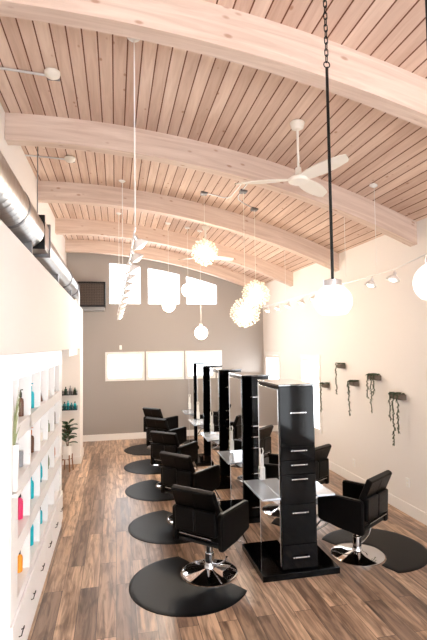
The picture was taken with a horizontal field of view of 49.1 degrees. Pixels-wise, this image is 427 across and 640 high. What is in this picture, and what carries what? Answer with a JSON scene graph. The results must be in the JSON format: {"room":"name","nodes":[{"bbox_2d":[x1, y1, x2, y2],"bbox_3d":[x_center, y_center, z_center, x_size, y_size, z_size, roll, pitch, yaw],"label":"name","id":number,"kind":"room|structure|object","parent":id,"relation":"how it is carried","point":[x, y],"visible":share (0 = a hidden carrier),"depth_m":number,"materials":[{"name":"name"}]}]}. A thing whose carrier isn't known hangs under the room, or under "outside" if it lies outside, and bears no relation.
{"room":"salon","nodes":[
{"label":"salon","id":0,"kind":"room"},
{"bbox_2d":[0,103,66,264],"bbox_3d":[-2.069,0.109,3.817,0.160,4.832,15.520,0,-3,-12],"label":"wall","id":1,"kind":"structure","parent":0,"point":[14,155],"depth_m":6.27,"materials":[{"name":"white paint"}]},
{"bbox_2d":[0,219,82,354],"bbox_3d":[-1.606,-0.181,3.152,0.475,0.830,14.000,0,-3,-12],"label":"wall","id":2,"kind":"structure","parent":0,"point":[37,314],"depth_m":3.86,"materials":[{"name":"white paint"}]},
{"bbox_2d":[62,349,77,356],"bbox_3d":[-2.720,0.576,8.351,0.425,0.120,1.700,0,-3,-12],"label":"trim","id":3,"kind":"structure","parent":2,"relation":"attached to","point":[69,352],"depth_m":7.62,"materials":[{"name":"white paint"}]},
{"bbox_2d":[62,348,82,455],"bbox_3d":[-2.936,1.706,9.524,0.475,2.250,0.800,0,-3,-12],"label":"wall pier","id":4,"kind":"object","parent":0,"point":[72,366],"visible":0.36,"depth_m":9.17,"materials":[{"name":"white paint"}]},
{"bbox_2d":[62,390,77,395],"bbox_3d":[-2.832,1.419,9.095,0.353,0.085,0.112,0,-3,-12],"label":"wall rack","id":5,"kind":"object","parent":4,"relation":"attached to","point":[69,392],"visible":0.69,"depth_m":9.05,"materials":[{"name":"black metal"}]},
{"bbox_2d":[62,405,77,410],"bbox_3d":[-2.828,1.709,9.080,0.353,0.085,0.112,0,-3,-12],"label":"wall rack","id":6,"kind":"object","parent":4,"relation":"attached to","point":[69,407],"visible":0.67,"depth_m":9.04,"materials":[{"name":"black metal"}]},
{"bbox_2d":[62,456,80,464],"bbox_3d":[-2.828,2.733,9.072,0.493,0.150,0.018,0,-3,-12],"label":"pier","id":7,"kind":"object","parent":4,"relation":"attached to","point":[76,459],"visible":0.51,"depth_m":9.09,"materials":[{"name":"white paint"}]},
{"bbox_2d":[66,253,263,434],"bbox_3d":[-1.135,0.505,11.849,5.362,4.835,0.160,0,-3,-12],"label":"wall","id":8,"kind":"structure","parent":0,"point":[109,407],"depth_m":11.66,"materials":[{"name":"grey paint"}]},
{"bbox_2d":[77,281,105,311],"bbox_3d":[-2.935,-0.559,11.258,0.660,0.690,0.370,0,-3,-12],"label":"ventilator","id":9,"kind":"object","parent":8,"relation":"attached to","point":[92,294],"visible":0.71,"depth_m":11.11,"materials":[{"name":"brown metal"}]},
{"bbox_2d":[79,283,103,304],"bbox_3d":[-2.901,-0.613,11.094,0.578,0.518,0.010,0,-3,-12],"label":"grille","id":10,"kind":"object","parent":9,"relation":"attached to","point":[90,293],"depth_m":11.11,"materials":[{"name":"brown metal"}]},
{"bbox_2d":[81,307,104,311],"bbox_3d":[-2.920,-0.258,11.265,0.570,0.090,0.330,0,-3,-12],"label":"drip tray","id":11,"kind":"object","parent":9,"relation":"on","point":[85,309],"depth_m":11.12,"materials":[{"name":"grey metal"}]},
{"bbox_2d":[105,352,144,380],"bbox_3d":[-2.183,1.141,11.523,0.950,0.710,0.080,0,-3,-12],"label":"window","id":12,"kind":"structure","parent":8,"relation":"in","point":[142,377],"depth_m":11.49,"materials":[{"name":"white paint"}]},
{"bbox_2d":[109,263,140,303],"bbox_3d":[-2.216,-0.905,11.694,0.770,1.024,0.050,0,-3,-12],"label":"window","id":13,"kind":"structure","parent":8,"relation":"in","point":[109,263],"depth_m":11.63,"materials":[{"name":"white paint"}]},
{"bbox_2d":[83,430,188,441],"bbox_3d":[-1.093,2.839,11.640,4.944,0.150,0.018,0,-3,-12],"label":"baseboard","id":14,"kind":"structure","parent":8,"relation":"attached to","point":[140,435],"depth_m":11.36,"materials":[{"name":"white paint"}]},
{"bbox_2d":[148,268,179,303],"bbox_3d":[-1.266,-0.855,11.890,0.810,0.919,0.050,0,-3,-12],"label":"window","id":15,"kind":"structure","parent":8,"relation":"in","point":[148,268],"depth_m":11.94,"materials":[{"name":"white paint"}]},
{"bbox_2d":[146,351,183,379],"bbox_3d":[-1.214,1.138,11.726,0.950,0.710,0.080,0,-3,-12],"label":"window","id":16,"kind":"structure","parent":8,"relation":"in","point":[147,352],"depth_m":11.69,"materials":[{"name":"white paint"}]},
{"bbox_2d":[186,276,216,303],"bbox_3d":[-0.320,-0.763,12.083,0.800,0.727,0.050,0,-3,-12],"label":"window","id":17,"kind":"structure","parent":8,"relation":"in","point":[186,276],"depth_m":12.10,"materials":[{"name":"white paint"}]},
{"bbox_2d":[185,350,221,378],"bbox_3d":[-0.255,1.135,11.928,0.950,0.710,0.080,0,-3,-12],"label":"window","id":18,"kind":"structure","parent":8,"relation":"in","point":[219,352],"depth_m":11.87,"materials":[{"name":"white paint"}]},
{"bbox_2d":[0,0,426,283],"bbox_3d":[0.426,-1.852,4.364,5.362,1.238,15.760,0,-3,-12],"label":"ceiling","id":19,"kind":"structure","parent":0,"point":[179,92],"depth_m":4.73,"materials":[{"name":"beige wood"}]},
{"bbox_2d":[0,67,59,80],"bbox_3d":[-1.745,-2.259,4.259,0.671,0.087,0.180,0,-3,-12],"label":"smoke detector","id":20,"kind":"object","parent":19,"relation":"attached to","point":[52,74],"visible":1,"depth_m":4.27,"materials":[{"name":"plastic"}]},
{"bbox_2d":[0,147,79,305],"bbox_3d":[-1.914,-1.376,4.720,0.388,1.785,10.864,0,-3,-12],"label":"air duct","id":21,"kind":"object","parent":19,"relation":"hanging from","point":[17,212],"visible":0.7,"depth_m":4.33,"materials":[{"name":"grey metal"}]},
{"bbox_2d":[25,154,74,162],"bbox_3d":[-2.173,-2.153,6.230,0.641,0.087,0.180,0,-3,-12],"label":"smoke detector","id":22,"kind":"object","parent":19,"relation":"attached to","point":[70,159],"visible":1,"depth_m":6.23,"materials":[{"name":"plastic"}]},
{"bbox_2d":[116,37,139,312],"bbox_3d":[-1.316,-1.219,6.776,0.120,1.841,6.346,0,-3,-13],"label":"track rail","id":23,"kind":"object","parent":19,"relation":"hanging from","point":[134,41],"visible":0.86,"depth_m":3.77,"materials":[{"name":"silver metal"}]},
{"bbox_2d":[120,299,126,307],"bbox_3d":[-1.525,-0.280,7.942,0.132,0.153,0.151,0,-3,-12],"label":"spotlight","id":24,"kind":"object","parent":23,"relation":"attached to","point":[122,304],"visible":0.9,"depth_m":7.90,"materials":[{"name":"silver metal"}]},
{"bbox_2d":[121,294,128,301],"bbox_3d":[-1.391,-0.351,7.360,0.132,0.153,0.151,0,-3,-12],"label":"spotlight","id":25,"kind":"object","parent":23,"relation":"attached to","point":[124,298],"visible":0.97,"depth_m":7.31,"materials":[{"name":"silver metal"}]},
{"bbox_2d":[122,286,130,295],"bbox_3d":[-1.256,-0.421,6.778,0.132,0.153,0.151,0,-3,-12],"label":"spotlight","id":26,"kind":"object","parent":23,"relation":"attached to","point":[126,291],"visible":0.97,"depth_m":6.73,"materials":[{"name":"silver metal"}]},
{"bbox_2d":[124,279,132,288],"bbox_3d":[-1.122,-0.481,6.195,0.132,0.153,0.151,0,-3,-12],"label":"spotlight","id":27,"kind":"object","parent":23,"relation":"attached to","point":[127,284],"visible":0.91,"depth_m":6.15,"materials":[{"name":"silver metal"}]},
{"bbox_2d":[126,270,136,281],"bbox_3d":[-0.988,-0.525,5.612,0.132,0.153,0.151,0,-3,-12],"label":"spotlight","id":28,"kind":"object","parent":23,"relation":"attached to","point":[130,277],"visible":0.98,"depth_m":5.57,"materials":[{"name":"silver metal"}]},
{"bbox_2d":[128,260,139,273],"bbox_3d":[-0.853,-0.568,5.029,0.132,0.153,0.151,0,-3,-12],"label":"spotlight","id":29,"kind":"object","parent":23,"relation":"attached to","point":[133,268],"visible":0.97,"depth_m":4.99,"materials":[{"name":"silver metal"}]},
{"bbox_2d":[130,248,143,263],"bbox_3d":[-0.727,-0.605,4.443,0.132,0.153,0.151,0,-3,-12],"label":"spotlight","id":30,"kind":"object","parent":23,"relation":"attached to","point":[136,257],"visible":0.99,"depth_m":4.40,"materials":[{"name":"silver metal"}]},
{"bbox_2d":[133,233,147,250],"bbox_3d":[-0.602,-0.642,3.857,0.132,0.153,0.151,0,-3,-12],"label":"spotlight","id":31,"kind":"object","parent":23,"relation":"attached to","point":[139,243],"visible":1,"depth_m":3.81,"materials":[{"name":"silver metal"}]},
{"bbox_2d":[162,222,174,311],"bbox_3d":[-0.876,-1.031,9.081,0.260,1.752,0.260,0,-3,-12],"label":"globe pendant","id":32,"kind":"object","parent":19,"relation":"hanging from","point":[168,304],"visible":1,"depth_m":8.97,"materials":[{"name":"white glass"}]},
{"bbox_2d":[181,227,194,296],"bbox_3d":[-0.506,-1.146,9.164,0.260,1.379,0.260,0,-3,-12],"label":"globe pendant","id":33,"kind":"object","parent":19,"relation":"hanging from","point":[188,289],"visible":0.99,"depth_m":9.06,"materials":[{"name":"white glass"}]},
{"bbox_2d":[195,230,207,338],"bbox_3d":[-0.255,-0.700,9.193,0.260,2.165,0.260,0,-3,-12],"label":"globe pendant","id":34,"kind":"object","parent":19,"relation":"hanging from","point":[201,332],"visible":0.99,"depth_m":9.07,"materials":[{"name":"white glass"}]},
{"bbox_2d":[191,191,217,265],"bbox_3d":[-0.140,-1.385,7.097,0.415,1.144,0.421,0,-3,-12],"label":"pendant","id":35,"kind":"object","parent":19,"relation":"hanging from","point":[204,251],"visible":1,"depth_m":7.04,"materials":[{"name":"white"}]},
{"bbox_2d":[178,225,233,260],"bbox_3d":[-0.212,-1.476,8.773,1.088,0.640,1.053,-1,-3,8],"label":"ceiling fan","id":36,"kind":"object","parent":19,"relation":"hanging from","point":[206,226],"visible":0.46,"depth_m":8.97,"materials":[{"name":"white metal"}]},
{"bbox_2d":[209,184,241,197],"bbox_3d":[0.354,-1.927,6.514,0.279,0.087,1.485,0,-3,-24],"label":"conduit","id":37,"kind":"object","parent":19,"relation":"attached to","point":[240,184],"visible":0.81,"depth_m":7.09,"materials":[{"name":"silver metal"}]},
{"bbox_2d":[230,189,260,327],"bbox_3d":[0.442,-0.884,6.687,0.432,1.988,0.446,0,-3,-12],"label":"pendant","id":38,"kind":"object","parent":19,"relation":"hanging from","point":[245,312],"visible":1,"depth_m":6.61,"materials":[{"name":"white"}]},
{"bbox_2d":[242,207,269,307],"bbox_3d":[0.654,-0.973,7.305,0.442,1.582,0.447,0,-3,-12],"label":"pendant","id":39,"kind":"object","parent":19,"relation":"hanging from","point":[256,293],"visible":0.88,"depth_m":7.24,"materials":[{"name":"white"}]},
{"bbox_2d":[235,119,348,196],"bbox_3d":[0.806,-1.679,4.573,1.088,0.640,1.053,0,-3,-12],"label":"ceiling fan","id":40,"kind":"object","parent":19,"relation":"hanging from","point":[301,179],"visible":0.98,"depth_m":4.62,"materials":[{"name":"white plastic"}]},
{"bbox_2d":[314,0,352,314],"bbox_3d":[0.722,-1.109,2.923,0.228,2.158,0.228,0,-3,-12],"label":"globe pendant","id":41,"kind":"object","parent":19,"relation":"hanging from","point":[333,298],"visible":1,"depth_m":2.84,"materials":[{"name":"white glass"}]},
{"bbox_2d":[262,183,426,307],"bbox_3d":[1.627,-0.974,6.839,0.110,1.114,6.200,0,-3,-12],"label":"track rail","id":42,"kind":"object","parent":19,"relation":"hanging from","point":[373,185],"visible":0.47,"depth_m":5.52,"materials":[{"name":"silver metal"}]},
{"bbox_2d":[297,296,305,304],"bbox_3d":[1.432,-0.317,7.633,0.136,0.138,0.144,0,-3,-12],"label":"spotlight","id":43,"kind":"object","parent":42,"relation":"attached to","point":[301,301],"visible":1,"depth_m":7.61,"materials":[{"name":"silver metal"}]},
{"bbox_2d":[364,276,376,287],"bbox_3d":[1.866,-0.454,5.562,0.136,0.138,0.144,0,-3,-12],"label":"spotlight","id":44,"kind":"object","parent":42,"relation":"attached to","point":[370,283],"visible":1,"depth_m":5.54,"materials":[{"name":"silver metal"}]},
{"bbox_2d":[386,270,399,281],"bbox_3d":[1.960,-0.482,5.113,0.136,0.138,0.144,0,-3,-12],"label":"spotlight","id":45,"kind":"object","parent":42,"relation":"attached to","point":[393,278],"visible":1,"depth_m":5.08,"materials":[{"name":"silver metal"}]},
{"bbox_2d":[413,0,426,299],"bbox_3d":[1.085,-1.137,2.335,0.228,2.073,0.228,0,-3,-12],"label":"globe pendant","id":46,"kind":"object","parent":19,"relation":"hanging from","point":[420,277],"visible":1,"depth_m":2.26,"materials":[{"name":"white glass"}]},
{"bbox_2d":[27,436,426,639],"bbox_3d":[0.489,2.568,4.138,5.562,0.120,15.760,0,-3,-12],"label":"floor","id":47,"kind":"structure","parent":0,"point":[85,595],"depth_m":4.44,"materials":[{"name":"brown wood"}]},
{"bbox_2d":[0,350,62,639],"bbox_3d":[-1.863,1.436,4.526,0.516,2.247,3.046,0,-3,-12],"label":"display cabinet","id":48,"kind":"object","parent":47,"relation":"on","point":[20,593],"visible":0.96,"depth_m":3.81,"materials":[{"name":"white paint"}]},
{"bbox_2d":[12,390,20,491],"bbox_3d":[-1.395,0.840,3.271,0.077,0.696,0.098,0,-3,-12],"label":"vase","id":49,"kind":"object","parent":48,"relation":"in","point":[15,447],"visible":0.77,"depth_m":3.24,"materials":[{"name":"white ceramic"}]},
{"bbox_2d":[18,494,22,519],"bbox_3d":[-1.550,1.466,3.730,0.054,0.237,0.054,0,-3,-12],"label":"bottle","id":50,"kind":"object","parent":48,"relation":"in","point":[20,500],"visible":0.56,"depth_m":3.71,"materials":[{"name":"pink plastic"}]},
{"bbox_2d":[18,550,22,572],"bbox_3d":[-1.543,1.909,3.708,0.054,0.170,0.054,0,-3,-12],"label":"bottle","id":51,"kind":"object","parent":48,"relation":"in","point":[20,557],"visible":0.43,"depth_m":3.69,"materials":[{"name":"orange plastic"}]},
{"bbox_2d":[19,451,22,466],"bbox_3d":[-1.556,1.115,3.746,0.059,0.120,0.059,0,-3,-12],"label":"jar","id":52,"kind":"object","parent":48,"relation":"in","point":[20,452],"visible":0.52,"depth_m":3.73,"materials":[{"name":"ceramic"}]},
{"bbox_2d":[19,389,23,416],"bbox_3d":[-1.559,0.668,3.776,0.048,0.217,0.048,0,-3,-12],"label":"bottle","id":53,"kind":"object","parent":48,"relation":"in","point":[21,401],"visible":0.84,"depth_m":3.76,"materials":[{"name":"brown plastic"}]},
{"bbox_2d":[30,525,33,545],"bbox_3d":[-1.652,1.883,4.202,0.064,0.277,0.064,0,-3,-12],"label":"bottle","id":54,"kind":"object","parent":48,"relation":"in","point":[32,527],"visible":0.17,"depth_m":4.18,"materials":[{"name":"teal plastic"}]},
{"bbox_2d":[31,427,33,452],"bbox_3d":[-1.662,1.089,4.245,0.061,0.227,0.061,0,-3,-12],"label":"bottle","id":55,"kind":"object","parent":48,"relation":"in","point":[32,436],"visible":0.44,"depth_m":4.23,"materials":[{"name":"brown plastic"}]},
{"bbox_2d":[31,477,33,498],"bbox_3d":[-1.655,1.493,4.227,0.058,0.237,0.058,0,-3,-12],"label":"bottle","id":56,"kind":"object","parent":48,"relation":"in","point":[32,481],"visible":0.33,"depth_m":4.21,"materials":[{"name":"teal plastic"}]},
{"bbox_2d":[31,383,33,407],"bbox_3d":[-1.670,0.689,4.261,0.067,0.227,0.067,0,-3,-12],"label":"bottle","id":57,"kind":"object","parent":48,"relation":"in","point":[32,392],"visible":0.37,"depth_m":4.24,"materials":[{"name":"teal plastic"}]},
{"bbox_2d":[40,507,41,523],"bbox_3d":[-1.751,1.963,4.707,0.051,0.170,0.051,0,-3,-12],"label":"bottle","id":58,"kind":"object","parent":48,"relation":"in","point":[40,507],"visible":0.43,"depth_m":4.69,"materials":[{"name":"teal plastic"}]},
{"bbox_2d":[40,463,42,481],"bbox_3d":[-1.758,1.539,4.726,0.054,0.200,0.054,0,-3,-12],"label":"bottle","id":59,"kind":"object","parent":48,"relation":"in","point":[41,475],"visible":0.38,"depth_m":4.71,"materials":[{"name":"teal plastic"}]},
{"bbox_2d":[62,419,77,471],"bbox_3d":[-2.709,2.314,8.637,0.396,0.941,0.404,0,-3,-12],"label":"potted plant","id":60,"kind":"object","parent":47,"relation":"on","point":[67,453],"visible":0.87,"depth_m":8.62,"materials":[{"name":"green plant"}]},
{"bbox_2d":[124,444,150,454],"bbox_3d":[-1.484,2.839,10.190,1.149,0.014,0.855,-3,-4,42],"label":"mat","id":61,"kind":"object","parent":47,"relation":"on","point":[142,449],"visible":0.66,"depth_m":10.14,"materials":[{"name":"black rubber"}]},
{"bbox_2d":[143,407,177,448],"bbox_3d":[-1.155,2.408,10.601,0.600,0.904,0.806,-3,-4,34],"label":"chair","id":62,"kind":"object","parent":61,"relation":"on","point":[172,421],"visible":0.31,"depth_m":10.38,"materials":[{"name":"black leather"}]},
{"bbox_2d":[124,459,160,474],"bbox_3d":[-1.214,2.761,8.757,1.149,0.014,0.855,-3,-4,42],"label":"mat","id":63,"kind":"object","parent":47,"relation":"on","point":[144,466],"visible":0.63,"depth_m":8.67,"materials":[{"name":"black rubber"}]},
{"bbox_2d":[145,417,186,466],"bbox_3d":[-0.885,2.331,9.168,0.600,0.904,0.806,-3,-4,34],"label":"chair","id":64,"kind":"object","parent":63,"relation":"on","point":[154,424],"visible":0.46,"depth_m":8.95,"materials":[{"name":"black leather"}]},
{"bbox_2d":[125,480,173,500],"bbox_3d":[-0.916,2.684,7.326,1.149,0.014,0.855,-3,-4,38],"label":"mat","id":65,"kind":"object","parent":47,"relation":"on","point":[146,490],"visible":0.69,"depth_m":7.24,"materials":[{"name":"black rubber"}]},
{"bbox_2d":[150,431,197,488],"bbox_3d":[-0.616,2.255,7.759,0.600,0.904,0.806,-3,-3,30],"label":"chair","id":66,"kind":"object","parent":65,"relation":"on","point":[162,441],"visible":0.54,"depth_m":7.51,"materials":[{"name":"black leather"}]},
{"bbox_2d":[128,510,189,544],"bbox_3d":[-0.604,2.604,5.844,1.149,0.014,0.855,-3,-4,42],"label":"mat","id":67,"kind":"object","parent":47,"relation":"on","point":[153,527],"visible":0.7,"depth_m":5.79,"materials":[{"name":"black rubber"}]},
{"bbox_2d":[159,451,220,524],"bbox_3d":[-0.272,2.173,6.253,0.600,0.904,0.806,-3,-4,36],"label":"chair","id":68,"kind":"object","parent":67,"relation":"on","point":[177,469],"visible":0.56,"depth_m":6.00,"materials":[{"name":"black leather"}]},
{"bbox_2d":[129,556,246,616],"bbox_3d":[-0.342,2.527,4.415,0.855,0.014,1.149,2,-4,-44],"label":"mat","id":69,"kind":"object","parent":47,"relation":"on","point":[159,587],"visible":1,"depth_m":4.30,"materials":[{"name":"black rubber"}]},
{"bbox_2d":[171,485,248,586],"bbox_3d":[0.007,2.095,4.805,0.600,0.904,0.806,-3,-3,33],"label":"chair","id":70,"kind":"object","parent":69,"relation":"on","point":[197,517],"visible":1,"depth_m":4.55,"materials":[{"name":"black leather"}]},
{"bbox_2d":[181,361,209,444],"bbox_3d":[-0.316,1.911,10.698,0.802,1.885,0.767,0,-3,-12],"label":"station","id":71,"kind":"object","parent":47,"relation":"on","point":[192,405],"visible":0.43,"depth_m":10.49,"materials":[{"name":"black paint"}]},
{"bbox_2d":[181,409,193,414],"bbox_3d":[-0.595,2.092,10.620,0.195,0.020,0.667,0,-3,-12],"label":"shelf","id":72,"kind":"object","parent":71,"relation":"attached to","point":[187,412],"depth_m":10.48,"materials":[{"name":"white glass"}]},
{"bbox_2d":[189,364,193,441],"bbox_3d":[-0.504,1.898,10.675,0.006,1.745,0.648,0,-3,-12],"label":"mirror","id":73,"kind":"object","parent":71,"relation":"on","point":[191,366],"depth_m":10.64,"materials":[{"name":"silver metal"}]},
{"bbox_2d":[188,364,222,466],"bbox_3d":[-0.072,1.834,9.265,0.802,1.885,0.767,0,-3,-12],"label":"station","id":74,"kind":"object","parent":47,"relation":"on","point":[202,422],"visible":0.58,"depth_m":8.95,"materials":[{"name":"black paint"}]},
{"bbox_2d":[188,419,203,425],"bbox_3d":[-0.350,2.015,9.187,0.195,0.020,0.667,0,-3,-12],"label":"shelf","id":75,"kind":"object","parent":74,"relation":"attached to","point":[195,422],"depth_m":9.12,"materials":[{"name":"glass"}]},
{"bbox_2d":[197,367,203,459],"bbox_3d":[-0.260,1.821,9.242,0.006,1.745,0.648,0,-3,-12],"label":"mirror","id":76,"kind":"object","parent":74,"relation":"on","point":[200,370],"depth_m":9.20,"materials":[{"name":"silver metal"}]},
{"bbox_2d":[200,367,241,489],"bbox_3d":[0.211,1.757,7.840,0.802,1.885,0.767,0,-3,-12],"label":"station","id":77,"kind":"object","parent":47,"relation":"on","point":[218,435],"visible":0.57,"depth_m":7.52,"materials":[{"name":"black paint"}]},
{"bbox_2d":[200,432,219,441],"bbox_3d":[-0.067,1.938,7.761,0.195,0.020,0.667,0,-3,-12],"label":"shelf","id":78,"kind":"object","parent":77,"relation":"attached to","point":[209,436],"depth_m":7.68,"materials":[{"name":"clear glass"}]},
{"bbox_2d":[210,369,219,465],"bbox_3d":[0.022,1.739,7.820,0.010,1.785,0.654,0,-3,-12],"label":"mirror","id":79,"kind":"object","parent":77,"relation":"on","point":[214,373],"depth_m":7.76,"materials":[{"name":"silver metal"}]},
{"bbox_2d":[217,372,269,523],"bbox_3d":[0.495,1.680,6.415,0.802,1.885,0.767,0,-3,-12],"label":"station","id":80,"kind":"object","parent":47,"relation":"on","point":[242,457],"visible":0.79,"depth_m":6.11,"materials":[{"name":"black paint"}]},
{"bbox_2d":[217,451,242,464],"bbox_3d":[0.216,1.861,6.336,0.195,0.020,0.667,0,-3,-12],"label":"shelf","id":81,"kind":"object","parent":80,"relation":"attached to","point":[230,457],"depth_m":6.27,"materials":[{"name":"glass"}]},
{"bbox_2d":[229,374,242,504],"bbox_3d":[0.306,1.662,6.395,0.010,1.785,0.654,0,-3,-12],"label":"mirror","id":82,"kind":"object","parent":80,"relation":"on","point":[235,380],"depth_m":6.35,"materials":[{"name":"silver metal"}]},
{"bbox_2d":[242,379,339,582],"bbox_3d":[0.778,1.603,4.989,0.802,1.885,0.767,0,-3,-12],"label":"station","id":83,"kind":"object","parent":47,"relation":"on","point":[287,488],"visible":1,"depth_m":4.68,"materials":[{"name":"black paint"}]},
{"bbox_2d":[244,479,280,501],"bbox_3d":[0.499,1.784,4.911,0.195,0.020,0.667,0,-3,-12],"label":"shelf","id":84,"kind":"object","parent":83,"relation":"attached to","point":[259,487],"depth_m":4.85,"materials":[{"name":"silver metal"}]},
{"bbox_2d":[258,382,281,567],"bbox_3d":[0.589,1.585,4.970,0.010,1.785,0.654,0,-3,-12],"label":"mirror","id":85,"kind":"object","parent":83,"relation":"on","point":[269,466],"depth_m":4.90,"materials":[{"name":"silver metal"}]},
{"bbox_2d":[316,481,334,496],"bbox_3d":[1.066,1.782,5.030,0.195,0.020,0.667,0,-3,-12],"label":"shelf","id":86,"kind":"object","parent":83,"relation":"attached to","point":[321,490],"depth_m":4.79,"materials":[{"name":"white glass"}]},
{"bbox_2d":[322,528,426,572],"bbox_3d":[1.902,2.540,5.292,0.855,0.014,1.149,1,-4,-35],"label":"mat","id":87,"kind":"object","parent":47,"relation":"on","point":[403,554],"visible":0.87,"depth_m":5.22,"materials":[{"name":"black rubber"}]},
{"bbox_2d":[317,470,391,566],"bbox_3d":[1.482,2.091,5.136,0.806,0.904,0.600,-4,-4,44],"label":"chair","id":88,"kind":"object","parent":87,"relation":"on","point":[362,506],"visible":0.95,"depth_m":4.91,"materials":[{"name":"black leather"}]},
{"bbox_2d":[262,218,426,512],"bbox_3d":[2.951,0.589,4.843,0.160,3.834,15.520,0,-3,-12],"label":"wall","id":89,"kind":"structure","parent":0,"point":[383,332],"depth_m":7.19,"materials":[{"name":"white paint"}]},
{"bbox_2d":[65,239,265,295],"bbox_3d":[-1.100,-1.286,11.651,4.962,1.311,0.150,0,-3,-12],"label":"beam","id":90,"kind":"structure","parent":89,"relation":"attached to","point":[71,245],"depth_m":11.55,"materials":[{"name":"beige wood"}]},
{"bbox_2d":[55,218,292,286],"bbox_3d":[-0.711,-1.386,9.794,4.962,1.311,0.150,0,-3,-12],"label":"beam","id":91,"kind":"structure","parent":89,"relation":"attached to","point":[63,226],"depth_m":9.67,"materials":[{"name":"beige wood"}]},
{"bbox_2d":[38,181,338,271],"bbox_3d":[-0.271,-1.500,7.693,4.962,1.311,0.150,0,-3,-12],"label":"beam","id":92,"kind":"structure","parent":89,"relation":"attached to","point":[48,191],"depth_m":7.60,"materials":[{"name":"beige wood"}]},
{"bbox_2d":[5,112,416,246],"bbox_3d":[0.167,-1.613,5.601,4.962,1.311,0.150,0,-3,-12],"label":"beam","id":93,"kind":"structure","parent":89,"relation":"attached to","point":[20,129],"depth_m":5.46,"materials":[{"name":"beige wood"}]},
{"bbox_2d":[0,0,426,128],"bbox_3d":[0.608,-1.727,3.500,4.962,1.311,0.150,0,-3,-12],"label":"beam","id":94,"kind":"structure","parent":89,"relation":"attached to","point":[197,26],"depth_m":3.38,"materials":[{"name":"beige wood"}]},
{"bbox_2d":[265,352,280,378],"bbox_3d":[1.492,1.540,11.525,0.080,1.500,1.080,0,-3,-12],"label":"window","id":95,"kind":"structure","parent":89,"relation":"in","point":[268,355],"depth_m":11.68,"materials":[{"name":"white paint"}]},
{"bbox_2d":[266,355,277,357],"bbox_3d":[1.471,0.905,11.555,0.040,0.070,0.920,0,-3,-12],"label":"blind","id":96,"kind":"object","parent":95,"relation":"attached to","point":[267,356],"depth_m":11.56,"materials":[{"name":"white fabric"}]},
{"bbox_2d":[300,354,321,433],"bbox_3d":[1.959,1.429,9.296,0.080,1.480,0.960,0,-3,-12],"label":"window","id":97,"kind":"structure","parent":89,"relation":"in","point":[304,358],"depth_m":9.04,"materials":[{"name":"white glass"}]},
{"bbox_2d":[302,358,317,362],"bbox_3d":[1.938,0.805,9.325,0.040,0.070,0.800,0,-3,-12],"label":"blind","id":98,"kind":"object","parent":97,"relation":"attached to","point":[304,360],"depth_m":9.33,"materials":[{"name":"white fabric"}]},
{"bbox_2d":[319,382,329,411],"bbox_3d":[2.033,1.407,8.524,0.169,0.544,0.162,0,-3,-12],"label":"wall planter","id":99,"kind":"object","parent":89,"relation":"attached to","point":[323,384],"visible":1,"depth_m":8.52,"materials":[{"name":"brown wood"}]},
{"bbox_2d":[335,363,345,394],"bbox_3d":[2.167,0.997,7.926,0.176,0.547,0.167,0,-3,-12],"label":"wall planter","id":100,"kind":"object","parent":89,"relation":"attached to","point":[338,365],"visible":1,"depth_m":7.94,"materials":[{"name":"brown wood"}]},
{"bbox_2d":[346,380,358,415],"bbox_3d":[2.249,1.254,7.500,0.181,0.587,0.178,0,-3,-12],"label":"wall planter","id":101,"kind":"object","parent":89,"relation":"attached to","point":[351,382],"visible":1,"depth_m":7.51,"materials":[{"name":"brown wood"}]},
{"bbox_2d":[366,373,380,410],"bbox_3d":[2.373,1.079,6.902,0.167,0.584,0.229,0,-3,-12],"label":"wall planter","id":102,"kind":"object","parent":89,"relation":"attached to","point":[370,376],"visible":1,"depth_m":6.87,"materials":[{"name":"brown wood"}]},
{"bbox_2d":[329,461,426,525],"bbox_3d":[2.906,2.425,4.652,0.018,0.150,15.360,0,-3,-12],"label":"baseboard","id":103,"kind":"structure","parent":89,"relation":"attached to","point":[421,516],"depth_m":6.46,"materials":[{"name":"white paint"}]},
{"bbox_2d":[388,392,406,445],"bbox_3d":[2.492,1.341,6.329,0.170,0.730,0.258,0,-3,-12],"label":"wall planter","id":104,"kind":"object","parent":89,"relation":"attached to","point":[394,395],"visible":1,"depth_m":6.31,"materials":[{"name":"brown wood"}]},
{"bbox_2d":[406,478,409,487],"bbox_3d":[2.582,2.164,6.215,0.010,0.120,0.076,0,-3,-12],"label":"wall outlet","id":105,"kind":"object","parent":89,"relation":"attached to","point":[407,479],"visible":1,"depth_m":6.21,"materials":[{"name":"white plastic"}]},
{"bbox_3d":[1.594,2.614,6.666,0.855,0.014,1.149,1,-4,-35],"label":"mat","id":106,"kind":"object","parent":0,"visible":0},
{"bbox_2d":[315,444,331,515],"bbox_3d":[1.177,2.165,6.513,0.600,0.904,0.806,2,-4,-44],"label":"chair","id":107,"kind":"object","parent":106,"relation":"on","point":[321,452],"visible":0.3,"depth_m":6.32,"materials":[{"name":"black leather"}]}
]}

